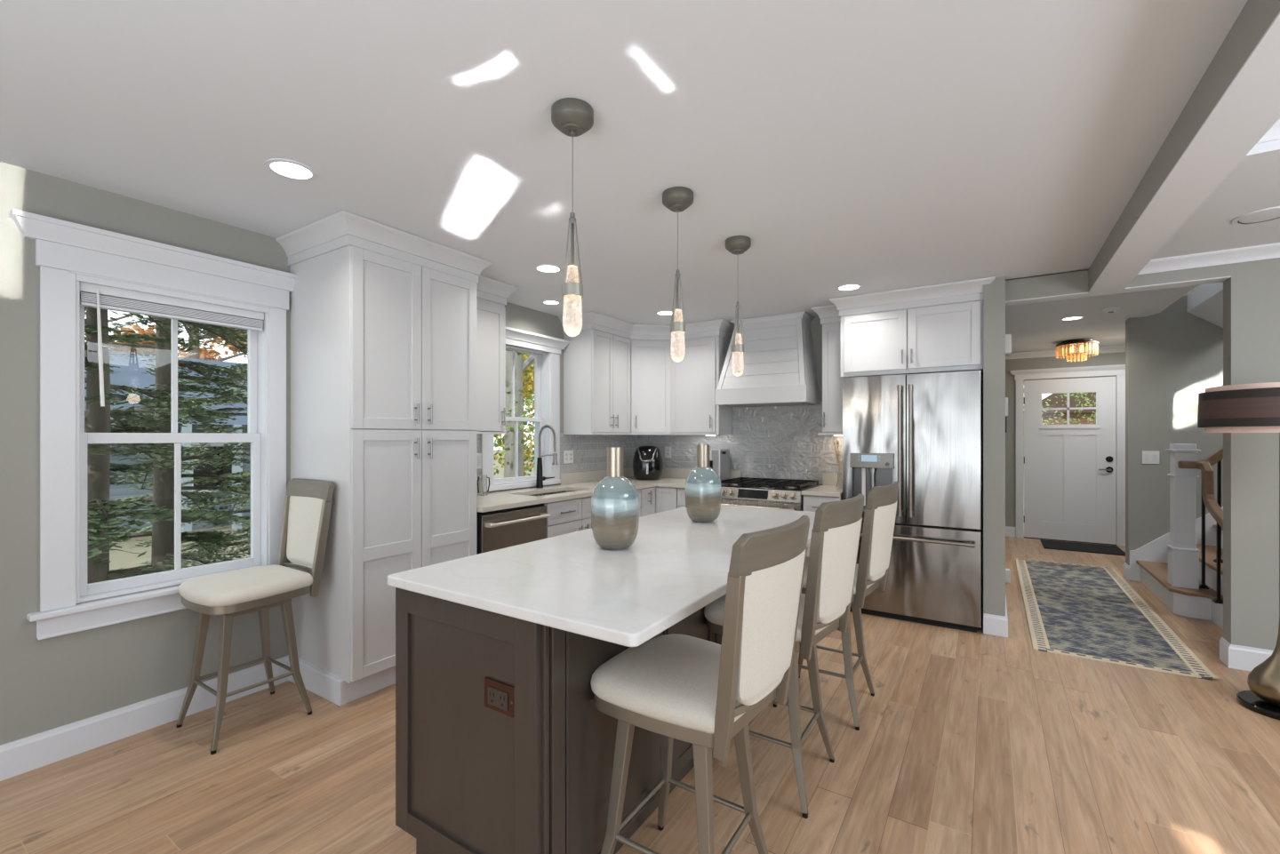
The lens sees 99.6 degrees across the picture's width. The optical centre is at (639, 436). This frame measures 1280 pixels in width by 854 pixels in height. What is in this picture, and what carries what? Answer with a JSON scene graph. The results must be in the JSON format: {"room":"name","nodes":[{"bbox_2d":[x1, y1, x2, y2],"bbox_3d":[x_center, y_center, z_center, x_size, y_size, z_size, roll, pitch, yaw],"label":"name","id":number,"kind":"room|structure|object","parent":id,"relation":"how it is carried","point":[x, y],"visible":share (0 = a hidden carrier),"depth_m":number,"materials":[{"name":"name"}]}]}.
{"room":"kitchen","nodes":[
{"label":"kitchen","id":0,"kind":"room"},
{"bbox_2d":[0,161,636,745],"bbox_3d":[-2.552,0.125,2.214,0.178,2.750,9.340,0,0,33],"label":"wall","id":1,"kind":"structure","parent":0,"point":[49,684],"depth_m":2.29,"materials":[{"name":"beige paint"}]},
{"bbox_2d":[0,655,288,781],"bbox_3d":[-3.424,1.282,0.707,0.015,0.135,5.463,0,0,33],"label":"baseboard","id":2,"kind":"structure","parent":1,"relation":"attached to","point":[22,756],"depth_m":2.39,"materials":[{"name":"white paint"}]},
{"bbox_2d":[8,208,296,639],"bbox_3d":[-2.247,-0.028,2.622,0.237,1.716,1.080,0,0,33],"label":"window","id":3,"kind":"structure","parent":1,"relation":"in","point":[68,254],"depth_m":2.40,"materials":[{"name":"white paint"}]},
{"bbox_2d":[80,281,263,406],"bbox_3d":[-2.214,-0.399,2.611,0.071,0.538,0.700,0,0,33],"label":"window blind","id":4,"kind":"object","parent":3,"relation":"attached to","point":[92,295],"visible":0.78,"depth_m":2.53,"materials":[{"name":"white fabric"}]},
{"bbox_2d":[475,275,519,433],"bbox_3d":[-1.198,-0.547,3.786,0.402,1.062,0.562,0,0,33],"label":"upper cabinet","id":5,"kind":"object","parent":1,"relation":"attached to","point":[492,294],"visible":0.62,"depth_m":3.77,"materials":[{"name":"white paint"}]},
{"bbox_2d":[480,326,569,491],"bbox_3d":[-1.016,-0.218,4.522,0.237,1.287,1.049,0,0,33],"label":"window","id":6,"kind":"structure","parent":1,"relation":"in","point":[547,367],"depth_m":4.76,"materials":[{"name":"white paint"}]},
{"bbox_2d":[505,344,546,354],"bbox_3d":[-1.001,-0.749,4.507,0.044,0.058,0.625,0,0,33],"label":"window blind","id":7,"kind":"object","parent":6,"relation":"attached to","point":[507,346],"visible":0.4,"depth_m":4.54,"materials":[{"name":"white paint"}]},
{"bbox_2d":[563,450,573,463],"bbox_3d":[-0.656,0.190,4.970,0.007,0.118,0.130,0,0,33],"label":"outlet plate","id":8,"kind":"object","parent":1,"relation":"attached to","point":[568,455],"visible":1,"depth_m":4.96,"materials":[{"name":"white plastic"}]},
{"bbox_2d":[558,311,633,434],"bbox_3d":[-0.387,-0.546,5.046,0.392,1.064,0.672,0,0,33],"label":"upper cabinet","id":9,"kind":"object","parent":1,"relation":"attached to","point":[597,360],"visible":1,"depth_m":4.88,"materials":[{"name":"white paint"}]},
{"bbox_2d":[0,0,1247,352],"bbox_3d":[0.516,-1.240,2.406,5.250,0.320,13.000,0,0,33],"label":"ceiling","id":10,"kind":"structure","parent":0,"point":[878,146],"depth_m":1.89,"materials":[{"name":"paint"}]},
{"bbox_2d":[264,158,317,181],"bbox_3d":[-1.412,-1.077,2.190,0.180,0.005,0.180,0,0,33],"label":"recessed light","id":11,"kind":"object","parent":10,"relation":"in","point":[291,169],"visible":1,"depth_m":2.18,"materials":[{"name":"white paint"}]},
{"bbox_2d":[534,264,562,272],"bbox_3d":[-0.590,-1.077,3.478,0.180,0.005,0.180,0,0,33],"label":"recessed light","id":12,"kind":"object","parent":10,"relation":"in","point":[544,268],"visible":1,"depth_m":3.47,"materials":[{"name":"white paint"}]},
{"bbox_2d":[541,299,560,304],"bbox_3d":[-0.716,-1.077,4.355,0.156,0.005,0.156,0,0,33],"label":"recessed light","id":13,"kind":"object","parent":10,"relation":"in","point":[547,301],"visible":1,"depth_m":4.35,"materials":[{"name":"white paint"}]},
{"bbox_2d":[551,97,593,336],"bbox_3d":[-0.224,-0.705,1.792,0.140,0.750,0.140,0,0,33],"label":"pendant light","id":14,"kind":"object","parent":10,"relation":"hanging from","point":[572,117],"visible":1,"depth_m":1.77,"materials":[{"name":"glass"}]},
{"bbox_2d":[656,310,671,315],"bbox_3d":[0.226,-1.077,4.731,0.180,0.005,0.180,0,0,33],"label":"recessed light","id":15,"kind":"object","parent":10,"relation":"in","point":[663,312],"visible":0.76,"depth_m":4.73,"materials":[{"name":"white paint"}]},
{"bbox_2d":[662,186,693,361],"bbox_3d":[0.168,-0.705,2.405,0.140,0.750,0.140,0,0,33],"label":"pendant light","id":16,"kind":"object","parent":10,"relation":"hanging from","point":[676,199],"visible":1,"depth_m":2.38,"materials":[{"name":"glass"}]},
{"bbox_2d":[725,235,751,375],"bbox_3d":[0.539,-0.705,2.975,0.140,0.750,0.140,0,0,33],"label":"pendant light","id":17,"kind":"object","parent":10,"relation":"hanging from","point":[736,244],"visible":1,"depth_m":2.95,"materials":[{"name":"glass"}]},
{"bbox_2d":[835,283,862,290],"bbox_3d":[1.513,-1.077,3.914,0.180,0.005,0.180,0,0,33],"label":"recessed light","id":18,"kind":"object","parent":10,"relation":"in","point":[850,286],"visible":1,"depth_m":3.91,"materials":[{"name":"white paint"}]},
{"bbox_2d":[1059,316,1084,320],"bbox_3d":[4.062,-1.107,5.082,0.180,0.005,0.180,0,0,33],"label":"recessed light","id":19,"kind":"object","parent":10,"relation":"in","point":[1069,317],"visible":1,"depth_m":5.08,"materials":[{"name":"white paint"}]},
{"bbox_2d":[1055,338,1099,361],"bbox_3d":[5.088,-0.994,6.295,0.400,0.232,0.400,0,0,33],"label":"crystal chandelier","id":20,"kind":"object","parent":10,"relation":"hanging from","point":[1080,344],"visible":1,"depth_m":6.21,"materials":[{"name":"brown metal"}]},
{"bbox_2d":[1101,306,1120,312],"bbox_3d":[4.091,-1.092,4.693,0.130,0.036,0.130,0,0,33],"label":"smoke detector","id":21,"kind":"object","parent":10,"relation":"attached to","point":[1112,309],"visible":1,"depth_m":4.66,"materials":[{"name":"white plastic"}]},
{"bbox_2d":[0,536,1279,853],"bbox_3d":[1.935,1.425,1.606,8.500,0.150,13.200,0,0,33],"label":"floor","id":22,"kind":"structure","parent":0,"point":[965,742],"depth_m":2.17,"materials":[{"name":"brown wood"}]},
{"bbox_2d":[176,478,334,754],"bbox_3d":[-1.842,0.789,2.613,0.457,1.122,0.560,0,0,33],"label":"counter stool","id":23,"kind":"object","parent":22,"relation":"on","point":[227,596],"visible":1,"depth_m":2.58,"materials":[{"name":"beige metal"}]},
{"bbox_2d":[275,209,492,706],"bbox_3d":[-1.449,0.136,3.147,0.675,2.428,0.924,0,0,33],"label":"pantry cabinet","id":24,"kind":"object","parent":22,"relation":"on","point":[383,317],"visible":0.8,"depth_m":2.85,"materials":[{"name":"white paint"}]},
{"bbox_2d":[476,503,551,554],"bbox_3d":[-1.053,0.911,3.721,0.676,0.878,0.600,0,0,33],"label":"dishwasher","id":25,"kind":"object","parent":22,"relation":"on","point":[496,530],"visible":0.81,"depth_m":3.52,"materials":[{"name":"silver metal"}]},
{"bbox_2d":[544,496,591,538],"bbox_3d":[-0.697,0.909,4.313,0.669,0.882,0.778,0,0,33],"label":"base cabinet","id":26,"kind":"object","parent":22,"relation":"on","point":[574,515],"visible":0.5,"depth_m":4.02,"materials":[{"name":"white paint"}]},
{"bbox_2d":[386,504,815,853],"bbox_3d":[0.184,0.893,2.347,0.940,0.914,2.170,0,0,33],"label":"kitchen island","id":27,"kind":"object","parent":22,"relation":"on","point":[538,619],"visible":0.61,"depth_m":1.58,"materials":[{"name":"white stone"}]},
{"bbox_2d":[484,677,514,718],"bbox_3d":[-0.382,0.711,1.470,0.120,0.082,0.011,0,0,33],"label":"outlet plate","id":28,"kind":"object","parent":27,"relation":"attached to","point":[499,696],"visible":1,"depth_m":1.47,"materials":[{"name":"orange metal"}]},
{"bbox_2d":[488,686,507,711],"bbox_3d":[-0.387,0.714,1.470,0.076,0.048,0.003,0,0,33],"label":"receptacle","id":29,"kind":"object","parent":28,"relation":"attached to","point":[497,695],"depth_m":1.47,"materials":[{"name":"grey plastic"}]},
{"bbox_2d":[386,504,815,647],"bbox_3d":[0.184,0.451,2.347,0.940,0.030,2.170,0,0,33],"label":"island countertop","id":30,"kind":"structure","parent":27,"relation":"on","point":[676,565],"depth_m":1.68,"materials":[{"name":"white stone"}]},
{"bbox_2d":[591,447,639,550],"bbox_3d":[-0.097,0.240,2.115,0.187,0.392,0.187,0,0,33],"label":"bottle vase","id":31,"kind":"object","parent":30,"relation":"on","point":[614,502],"visible":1,"depth_m":2.05,"materials":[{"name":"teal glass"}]},
{"bbox_2d":[685,444,721,522],"bbox_3d":[0.324,0.240,2.769,0.187,0.392,0.187,0,0,33],"label":"bottle vase","id":32,"kind":"object","parent":30,"relation":"on","point":[703,487],"visible":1,"depth_m":2.70,"materials":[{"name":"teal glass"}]},
{"bbox_2d":[636,488,640,517],"bbox_3d":[-0.361,0.909,4.832,0.669,0.882,0.453,0,0,33],"label":"base cabinet","id":33,"kind":"object","parent":22,"relation":"on","point":[638,491],"visible":0.1,"depth_m":4.83,"materials":[{"name":"white paint"}]},
{"bbox_2d":[640,486,678,516],"bbox_3d":[0.084,0.859,5.342,0.860,0.782,0.883,0,0,33],"label":"base cabinet","id":34,"kind":"object","parent":22,"relation":"on","point":[655,500],"visible":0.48,"depth_m":5.00,"materials":[{"name":"white paint"}]},
{"bbox_2d":[476,467,741,512],"bbox_3d":[-0.261,0.401,4.464,1.220,0.130,2.716,0,0,33],"label":"countertop","id":35,"kind":"structure","parent":34,"relation":"on","point":[584,483],"depth_m":4.59,"materials":[{"name":"stone"}]},
{"bbox_2d":[477,474,489,495],"bbox_3d":[-1.159,0.360,4.005,0.087,0.149,0.086,0,0,-12],"label":"glass pitcher","id":36,"kind":"object","parent":35,"relation":"on","point":[482,479],"visible":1,"depth_m":3.96,"materials":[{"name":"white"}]},
{"bbox_2d":[536,424,557,487],"bbox_3d":[-0.744,0.169,4.557,0.228,0.534,0.183,0,0,33],"label":"faucet","id":37,"kind":"object","parent":35,"relation":"on","point":[540,479],"visible":1,"depth_m":4.53,"materials":[{"name":"black metal"}]},
{"bbox_2d":[526,490,576,495],"bbox_3d":[-0.689,0.559,4.283,0.345,0.182,0.720,0,0,33],"label":"sink","id":38,"kind":"object","parent":35,"relation":"in","point":[561,492],"visible":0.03,"depth_m":4.49,"materials":[{"name":"silver metal"}]},
{"bbox_2d":[632,445,663,480],"bbox_3d":[0.078,0.267,5.440,0.304,0.345,0.352,0,0,5],"label":"air fryer","id":39,"kind":"object","parent":35,"relation":"on","point":[647,460],"visible":0.99,"depth_m":5.32,"materials":[{"name":"black plastic"}]},
{"bbox_2d":[709,448,729,479],"bbox_3d":[0.732,0.281,5.186,0.218,0.311,0.300,0,0,33],"label":"coffee maker","id":40,"kind":"object","parent":35,"relation":"on","point":[719,459],"visible":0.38,"depth_m":5.11,"materials":[{"name":"silver metal"}]},
{"bbox_2d":[677,488,685,508],"bbox_3d":[0.656,0.859,5.094,0.366,0.782,0.676,0,0,33],"label":"base cabinet","id":41,"kind":"object","parent":22,"relation":"on","point":[681,492],"visible":0.16,"depth_m":4.92,"materials":[{"name":"white paint"}]},
{"bbox_2d":[590,515,809,853],"bbox_3d":[0.174,0.789,1.562,0.562,1.122,0.475,0,0,33],"label":"counter stool","id":42,"kind":"object","parent":22,"relation":"on","point":[705,694],"visible":1,"depth_m":1.41,"materials":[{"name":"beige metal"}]},
{"bbox_2d":[720,477,822,511],"bbox_3d":[1.109,0.863,4.741,0.772,0.935,0.717,0,0,33],"label":"gas range","id":43,"kind":"object","parent":22,"relation":"on","point":[772,493],"visible":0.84,"depth_m":4.51,"materials":[{"name":"silver metal"}]},
{"bbox_2d":[720,481,822,491],"bbox_3d":[1.132,0.435,4.777,0.772,0.019,0.630,0,0,33],"label":"cooktop","id":44,"kind":"object","parent":43,"relation":"in","point":[737,486],"depth_m":4.56,"materials":[{"name":"black metal"}]},
{"bbox_2d":[704,494,863,818],"bbox_3d":[0.573,0.789,2.154,0.560,1.122,0.458,0,0,39],"label":"counter stool","id":45,"kind":"object","parent":22,"relation":"on","point":[825,606],"visible":0.68,"depth_m":1.95,"materials":[{"name":"beige fabric"}]},
{"bbox_2d":[803,495,842,557],"bbox_3d":[1.584,0.909,4.492,0.287,0.882,0.676,0,0,33],"label":"base cabinet","id":46,"kind":"object","parent":22,"relation":"on","point":[812,503],"visible":0.13,"depth_m":4.27,"materials":[{"name":"white paint"}]},
{"bbox_2d":[801,473,842,496],"bbox_3d":[1.584,0.401,4.491,0.292,0.130,0.664,0,0,33],"label":"countertop","id":47,"kind":"structure","parent":46,"relation":"on","point":[829,481],"depth_m":4.44,"materials":[{"name":"stone"}]},
{"bbox_2d":[832,440,842,488],"bbox_3d":[1.659,0.236,4.468,0.111,0.398,0.125,0,0,33],"label":"bud vase","id":48,"kind":"object","parent":47,"relation":"on","point":[839,484],"visible":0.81,"depth_m":4.47,"materials":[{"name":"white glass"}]},
{"bbox_2d":[773,481,899,730],"bbox_3d":[0.988,0.789,2.727,0.563,1.122,0.482,0,0,33],"label":"counter stool","id":49,"kind":"object","parent":22,"relation":"on","point":[871,572],"visible":0.66,"depth_m":2.52,"materials":[{"name":"beige fabric"}]},
{"bbox_2d":[842,369,980,632],"bbox_3d":[2.088,0.450,4.149,0.900,1.800,0.686,0,0,33],"label":"refrigerator","id":50,"kind":"object","parent":22,"relation":"on","point":[921,432],"visible":0.75,"depth_m":3.86,"materials":[{"name":"grey metal"}]},
{"bbox_2d":[983,276,1005,616],"bbox_3d":[3.653,0.050,5.596,0.125,2.600,4.575,0,0,33],"label":"wall pier","id":51,"kind":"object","parent":22,"relation":"on","point":[994,293],"visible":0.86,"depth_m":3.68,"materials":[{"name":"beige paint"}]},
{"bbox_2d":[983,598,1007,637],"bbox_3d":[2.848,1.282,4.339,0.140,0.135,1.620,0,0,33],"label":"baseboard","id":52,"kind":"object","parent":51,"relation":"attached to","point":[994,625],"visible":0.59,"depth_m":3.66,"materials":[{"name":"white paint"}]},
{"bbox_2d":[1005,397,1007,432],"bbox_3d":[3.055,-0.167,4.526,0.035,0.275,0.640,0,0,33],"label":"thermostat","id":53,"kind":"object","parent":51,"relation":"attached to","point":[1006,398],"visible":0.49,"depth_m":4.25,"materials":[{"name":"white plastic"}]},
{"bbox_2d":[1005,568,1010,583],"bbox_3d":[3.383,1.290,4.999,0.070,0.120,0.070,0,0,33],"label":"plug","id":54,"kind":"object","parent":51,"relation":"attached to","point":[1007,571],"visible":0.56,"depth_m":4.96,"materials":[{"name":"white plastic"}]},
{"bbox_2d":[1005,334,1011,355],"bbox_3d":[2.922,-0.725,4.303,0.055,0.150,0.160,0,0,33],"label":"door chime","id":55,"kind":"object","parent":51,"relation":"attached to","point":[1008,337],"visible":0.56,"depth_m":4.23,"materials":[{"name":"white plastic"}]},
{"bbox_2d":[1040,539,1125,556],"bbox_3d":[5.337,1.344,6.539,0.755,0.012,0.620,0,0,33],"label":"door mat","id":56,"kind":"object","parent":22,"relation":"on","point":[1107,549],"visible":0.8,"depth_m":6.47,"materials":[{"name":"black rubber"}]},
{"bbox_2d":[1015,558,1219,678],"bbox_3d":[3.658,1.337,4.463,0.826,0.025,3.030,0,0,33],"label":"runner rug","id":57,"kind":"object","parent":22,"relation":"on","point":[1079,611],"visible":1,"depth_m":3.95,"materials":[{"name":"blue fabric"}]},
{"bbox_2d":[1129,506,1223,630],"bbox_3d":[4.996,0.350,3.572,2.300,2.000,2.110,0,0,33],"label":"staircase","id":58,"kind":"structure","parent":22,"relation":"on","point":[1148,564],"depth_m":4.40,"materials":[{"name":"white paint"}]},
{"bbox_2d":[1165,443,1200,589],"bbox_3d":[4.198,0.609,4.179,0.164,1.098,0.164,0,0,33],"label":"newel post","id":59,"kind":"object","parent":58,"relation":"on","point":[1183,554],"visible":1,"depth_m":4.13,"materials":[{"name":"white paint"}]},
{"bbox_2d":[1177,446,1223,528],"bbox_3d":[4.357,0.078,3.398,1.207,1.393,1.052,0,0,33],"label":"handrail","id":60,"kind":"object","parent":59,"relation":"attached to","point":[1215,510],"visible":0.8,"depth_m":3.96,"materials":[{"name":"brown wood"}]},
{"bbox_2d":[1199,459,1208,589],"bbox_3d":[4.300,0.669,4.125,0.052,0.978,0.052,0,0,33],"label":"baluster","id":61,"kind":"object","parent":58,"relation":"on","point":[1203,585],"visible":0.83,"depth_m":4.12,"materials":[{"name":"black metal"}]},
{"bbox_2d":[1212,521,1223,604],"bbox_3d":[4.112,0.867,3.841,0.052,0.634,0.052,0,0,33],"label":"baluster","id":62,"kind":"object","parent":58,"relation":"on","point":[1217,600],"visible":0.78,"depth_m":3.84,"materials":[{"name":"black metal"}]},
{"bbox_2d":[1213,460,1223,563],"bbox_3d":[4.446,0.549,4.149,0.052,0.838,0.052,0,0,33],"label":"baluster","id":63,"kind":"object","parent":58,"relation":"on","point":[1219,464],"visible":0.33,"depth_m":4.14,"materials":[{"name":"black metal"}]},
{"bbox_2d":[1197,381,1279,720],"bbox_3d":[3.156,0.540,2.655,0.582,1.620,0.582,0,0,33],"label":"floor lamp","id":64,"kind":"object","parent":22,"relation":"on","point":[1255,407],"visible":1,"depth_m":2.63,"materials":[{"name":"black plastic"}]},
{"bbox_2d":[636,316,983,609],"bbox_3d":[1.360,0.050,5.137,3.225,2.600,0.178,0,0,33],"label":"wall","id":65,"kind":"structure","parent":0,"point":[766,442],"depth_m":5.07,"materials":[{"name":"tile"}]},
{"bbox_2d":[629,324,670,434],"bbox_3d":[0.060,-0.546,5.489,0.661,1.064,0.661,0,0,33],"label":"upper cabinet","id":66,"kind":"object","parent":65,"relation":"attached to","point":[650,344],"visible":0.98,"depth_m":5.29,"materials":[{"name":"white paint"}]},
{"bbox_2d":[664,447,671,457],"bbox_3d":[0.296,0.170,5.716,0.075,0.118,0.007,0,0,33],"label":"outlet plate","id":67,"kind":"object","parent":65,"relation":"attached to","point":[668,450],"visible":1,"depth_m":5.71,"materials":[{"name":"white plastic"}]},
{"bbox_2d":[669,319,734,434],"bbox_3d":[0.617,-0.546,5.289,0.592,1.064,0.392,0,0,33],"label":"upper cabinet","id":68,"kind":"object","parent":65,"relation":"attached to","point":[694,380],"visible":0.79,"depth_m":5.17,"materials":[{"name":"white paint"}]},
{"bbox_2d":[715,311,819,407],"bbox_3d":[1.156,-0.679,4.911,0.828,0.797,0.440,0,0,33],"label":"range hood","id":69,"kind":"object","parent":65,"relation":"attached to","point":[780,367],"visible":0.93,"depth_m":4.76,"materials":[{"name":"white paint"}]},
{"bbox_2d":[810,304,842,435],"bbox_3d":[1.652,-0.544,4.624,0.267,1.068,0.382,0,0,33],"label":"upper cabinet","id":70,"kind":"object","parent":65,"relation":"attached to","point":[832,381],"visible":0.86,"depth_m":4.50,"materials":[{"name":"white paint"}]},
{"bbox_2d":[829,276,995,377],"bbox_3d":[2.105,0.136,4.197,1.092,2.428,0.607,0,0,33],"label":"upper cabinet","id":71,"kind":"object","parent":65,"relation":"attached to","point":[934,328],"visible":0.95,"depth_m":3.96,"materials":[{"name":"white paint"}]},
{"bbox_2d":[1005,268,1088,280],"bbox_3d":[2.716,-1.190,3.620,0.450,0.220,0.030,0,0,33],"label":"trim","id":72,"kind":"structure","parent":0,"point":[1088,268],"depth_m":3.62,"materials":[{"name":"paint"}]},
{"bbox_2d":[1005,352,1125,527],"bbox_3d":[5.602,-0.025,6.957,1.665,2.750,0.170,0,0,33],"label":"wall","id":73,"kind":"structure","parent":0,"point":[1107,358],"depth_m":7.24,"materials":[{"name":"beige paint"}]},
{"bbox_2d":[1005,526,1015,537],"bbox_3d":[4.182,1.282,6.109,0.205,0.135,2.799,0,0,33],"label":"baseboard","id":74,"kind":"structure","parent":73,"relation":"attached to","point":[1010,532],"depth_m":7.25,"materials":[{"name":"white paint"}]},
{"bbox_2d":[1005,344,1125,359],"bbox_3d":[5.485,-1.072,6.896,1.535,0.076,0.059,0,0,33],"label":"trim","id":75,"kind":"structure","parent":73,"relation":"attached to","point":[1112,348],"depth_m":7.01,"materials":[{"name":"white paint"}]},
{"bbox_2d":[1009,364,1125,546],"bbox_3d":[5.520,0.237,6.973,1.241,2.225,0.232,0,0,33],"label":"door","id":76,"kind":"structure","parent":73,"relation":"in","point":[1070,479],"depth_m":6.90,"materials":[{"name":"paint"}]},
{"bbox_2d":[1039,426,1099,429],"bbox_3d":[5.486,-0.110,6.916,0.610,0.030,0.012,0,0,33],"label":"shelf","id":77,"kind":"object","parent":76,"relation":"attached to","point":[1040,428],"depth_m":6.91,"materials":[{"name":"paint"}]},
{"bbox_2d":[1005,257,1279,650],"bbox_3d":[4.630,-0.025,2.469,4.915,2.750,0.130,0,0,33],"label":"wall","id":78,"kind":"structure","parent":0,"point":[1252,293],"depth_m":3.12,"materials":[{"name":"beige paint"}]},
{"bbox_2d":[1137,242,1279,274],"bbox_3d":[4.758,-1.044,2.276,4.090,0.072,0.056,0,0,33],"label":"trim","id":79,"kind":"structure","parent":78,"relation":"attached to","point":[1271,251],"depth_m":3.17,"materials":[{"name":"white paint"}]},
{"bbox_2d":[1219,637,1273,671],"bbox_3d":[4.995,1.282,2.224,3.635,0.135,0.145,0,0,33],"label":"baseboard","id":80,"kind":"structure","parent":78,"relation":"attached to","point":[1236,657],"depth_m":3.12,"materials":[{"name":"white paint"}]},
{"bbox_2d":[1125,284,1223,565],"bbox_3d":[5.769,-0.400,4.406,2.710,3.500,0.130,0,0,33],"label":"wall","id":81,"kind":"structure","parent":0,"point":[1173,354],"depth_m":4.96,"materials":[{"name":"beige paint"}]},
{"bbox_2d":[1123,562,1129,580],"bbox_3d":[4.653,1.282,5.121,0.090,0.135,0.145,0,0,33],"label":"baseboard","id":82,"kind":"structure","parent":81,"relation":"attached to","point":[1126,568],"depth_m":5.08,"materials":[{"name":"white paint"}]},
{"bbox_2d":[1142,450,1159,463],"bbox_3d":[4.725,0.197,5.000,0.118,0.118,0.009,0,0,33],"label":"switch plate","id":83,"kind":"object","parent":81,"relation":"attached to","point":[1148,457],"visible":1,"depth_m":5.00,"materials":[{"name":"white plastic"}]},
{"bbox_2d":[1187,282,1223,327],"bbox_3d":[4.499,-1.077,3.918,0.310,0.385,2.070,0,0,33],"label":"soffit","id":84,"kind":"structure","parent":81,"relation":"attached to","point":[1205,302],"depth_m":4.56,"materials":[{"name":"paint"}]},
{"bbox_2d":[1151,139,1279,259],"bbox_3d":[4.453,-1.240,1.622,4.290,0.320,1.535,0,0,33],"label":"ceiling","id":85,"kind":"structure","parent":0,"point":[1253,185],"depth_m":2.59,"materials":[{"name":"paint"}]},
{"bbox_2d":[1231,206,1279,224],"bbox_3d":[3.052,-1.075,2.639,0.224,0.010,0.224,0,0,33],"label":"ceiling speaker","id":86,"kind":"object","parent":85,"relation":"attached to","point":[1260,216],"visible":1,"depth_m":2.64,"materials":[{"name":"white paint"}]},
{"bbox_2d":[1238,209,1279,223],"bbox_3d":[3.052,-1.075,2.639,0.180,0.010,0.180,0,0,33],"label":"grille","id":87,"kind":"object","parent":86,"relation":"attached to","point":[1260,215],"depth_m":2.64,"materials":[{"name":"white paint"}]},
{"label":"outside","id":88,"kind":"structure","parent":0,"visible":0},
{"bbox_2d":[109,449,534,570],"bbox_3d":[-18.466,2.200,29.841,56.550,0.300,90.000,0,0,33],"label":"ground","id":89,"kind":"structure","parent":88,"point":[119,559],"depth_m":9.84,"materials":[{"name":"green plant"}]},
{"bbox_2d":[84,313,183,357],"bbox_3d":[-18.135,-3.587,16.449,9.253,11.278,10.391,0,0,33],"label":"autumn tree","id":90,"kind":"object","parent":89,"relation":"on","point":[117,318],"visible":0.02,"depth_m":19.60,"materials":[{"name":"orange plant"}]},
{"bbox_2d":[84,316,250,578],"bbox_3d":[-4.445,-1.397,5.123,2.908,7.106,2.855,0,0,-9],"label":"evergreen tree","id":91,"kind":"object","parent":89,"relation":"on","point":[162,534],"visible":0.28,"depth_m":5.10,"materials":[{"name":"green plant"}]},
{"bbox_2d":[84,306,250,583],"bbox_3d":[-3.810,-0.938,4.005,2.130,6.025,2.558,0,0,38],"label":"evergreen tree","id":92,"kind":"object","parent":89,"relation":"on","point":[97,418],"visible":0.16,"depth_m":3.76,"materials":[{"name":"green plant"}]},
{"bbox_2d":[84,350,250,533],"bbox_3d":[-11.806,0.050,12.536,5.550,4.000,5.800,0,0,33],"label":"house","id":93,"kind":"structure","parent":89,"relation":"on","point":[131,375],"depth_m":11.91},
{"bbox_2d":[109,312,247,361],"bbox_3d":[-16.394,-3.662,18.950,9.213,11.426,9.948,0,0,-41],"label":"autumn tree","id":94,"kind":"object","parent":89,"relation":"on","point":[203,354],"visible":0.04,"depth_m":20.56,"materials":[{"name":"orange plant"}]},
{"bbox_2d":[109,315,250,577],"bbox_3d":[-4.994,-1.829,7.087,3.908,8.242,3.873,0,0,-8],"label":"evergreen tree","id":95,"kind":"object","parent":89,"relation":"on","point":[246,475],"visible":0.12,"depth_m":6.71,"materials":[{"name":"green plant"}]},
{"bbox_2d":[493,350,534,478],"bbox_3d":[-1.839,-2.104,9.485,3.892,8.310,3.865,0,0,-3],"label":"leafy tree","id":96,"kind":"object","parent":89,"relation":"on","point":[520,365],"visible":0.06,"depth_m":8.79,"materials":[{"name":"green plant"}]},
{"bbox_2d":[493,353,534,476],"bbox_3d":[-3.596,-1.911,12.255,6.895,7.924,6.139,0,0,33],"label":"leafy tree","id":97,"kind":"object","parent":89,"relation":"on","point":[529,383],"visible":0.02,"depth_m":11.33,"materials":[{"name":"green plant"}]},
{"bbox_2d":[522,364,534,476],"bbox_3d":[-3.923,-2.368,17.876,7.161,8.838,8.281,0,0,33],"label":"leafy tree","id":98,"kind":"object","parent":89,"relation":"on","point":[524,400],"visible":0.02,"depth_m":17.21,"materials":[{"name":"green plant"}]},
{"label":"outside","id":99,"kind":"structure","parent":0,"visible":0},
{"bbox_3d":[36.838,1.900,23.196,43.400,0.500,61.000,0,0,33],"label":"ground","id":100,"kind":"structure","parent":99,"visible":0},
{"bbox_2d":[1041,392,1095,424],"bbox_3d":[17.389,-0.300,21.501,4.000,3.900,5.600,0,0,33],"label":"house","id":101,"kind":"structure","parent":100,"relation":"on","point":[1052,404],"depth_m":19.55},
{"bbox_2d":[1041,392,1095,424],"bbox_3d":[11.287,-2.162,15.968,5.147,7.626,5.255,0,0,33],"label":"leafy tree","id":102,"kind":"object","parent":100,"relation":"on","point":[1073,394],"visible":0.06,"depth_m":15.17,"materials":[{"name":"green plant"}]},
{"bbox_3d":[2.074,-1.305,-2.050,4.290,0.190,7.215,0,0,33],"label":"ceiling","id":103,"kind":"structure","parent":0,"visible":0},
{"bbox_2d":[1088,0,1279,293],"bbox_3d":[0.612,-1.165,-0.200,0.175,0.470,8.730,0,0,33],"label":"beam","id":104,"kind":"structure","parent":103,"relation":"attached to","point":[1236,101],"depth_m":1.75,"materials":[{"name":"beige paint"}]},
{"bbox_2d":[1256,118,1279,143],"bbox_3d":[3.932,-1.163,1.002,4.090,0.094,0.073,0,0,33],"label":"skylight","id":105,"kind":"structure","parent":103,"relation":"attached to","point":[1273,133],"depth_m":2.03,"materials":[{"name":"white glass"}]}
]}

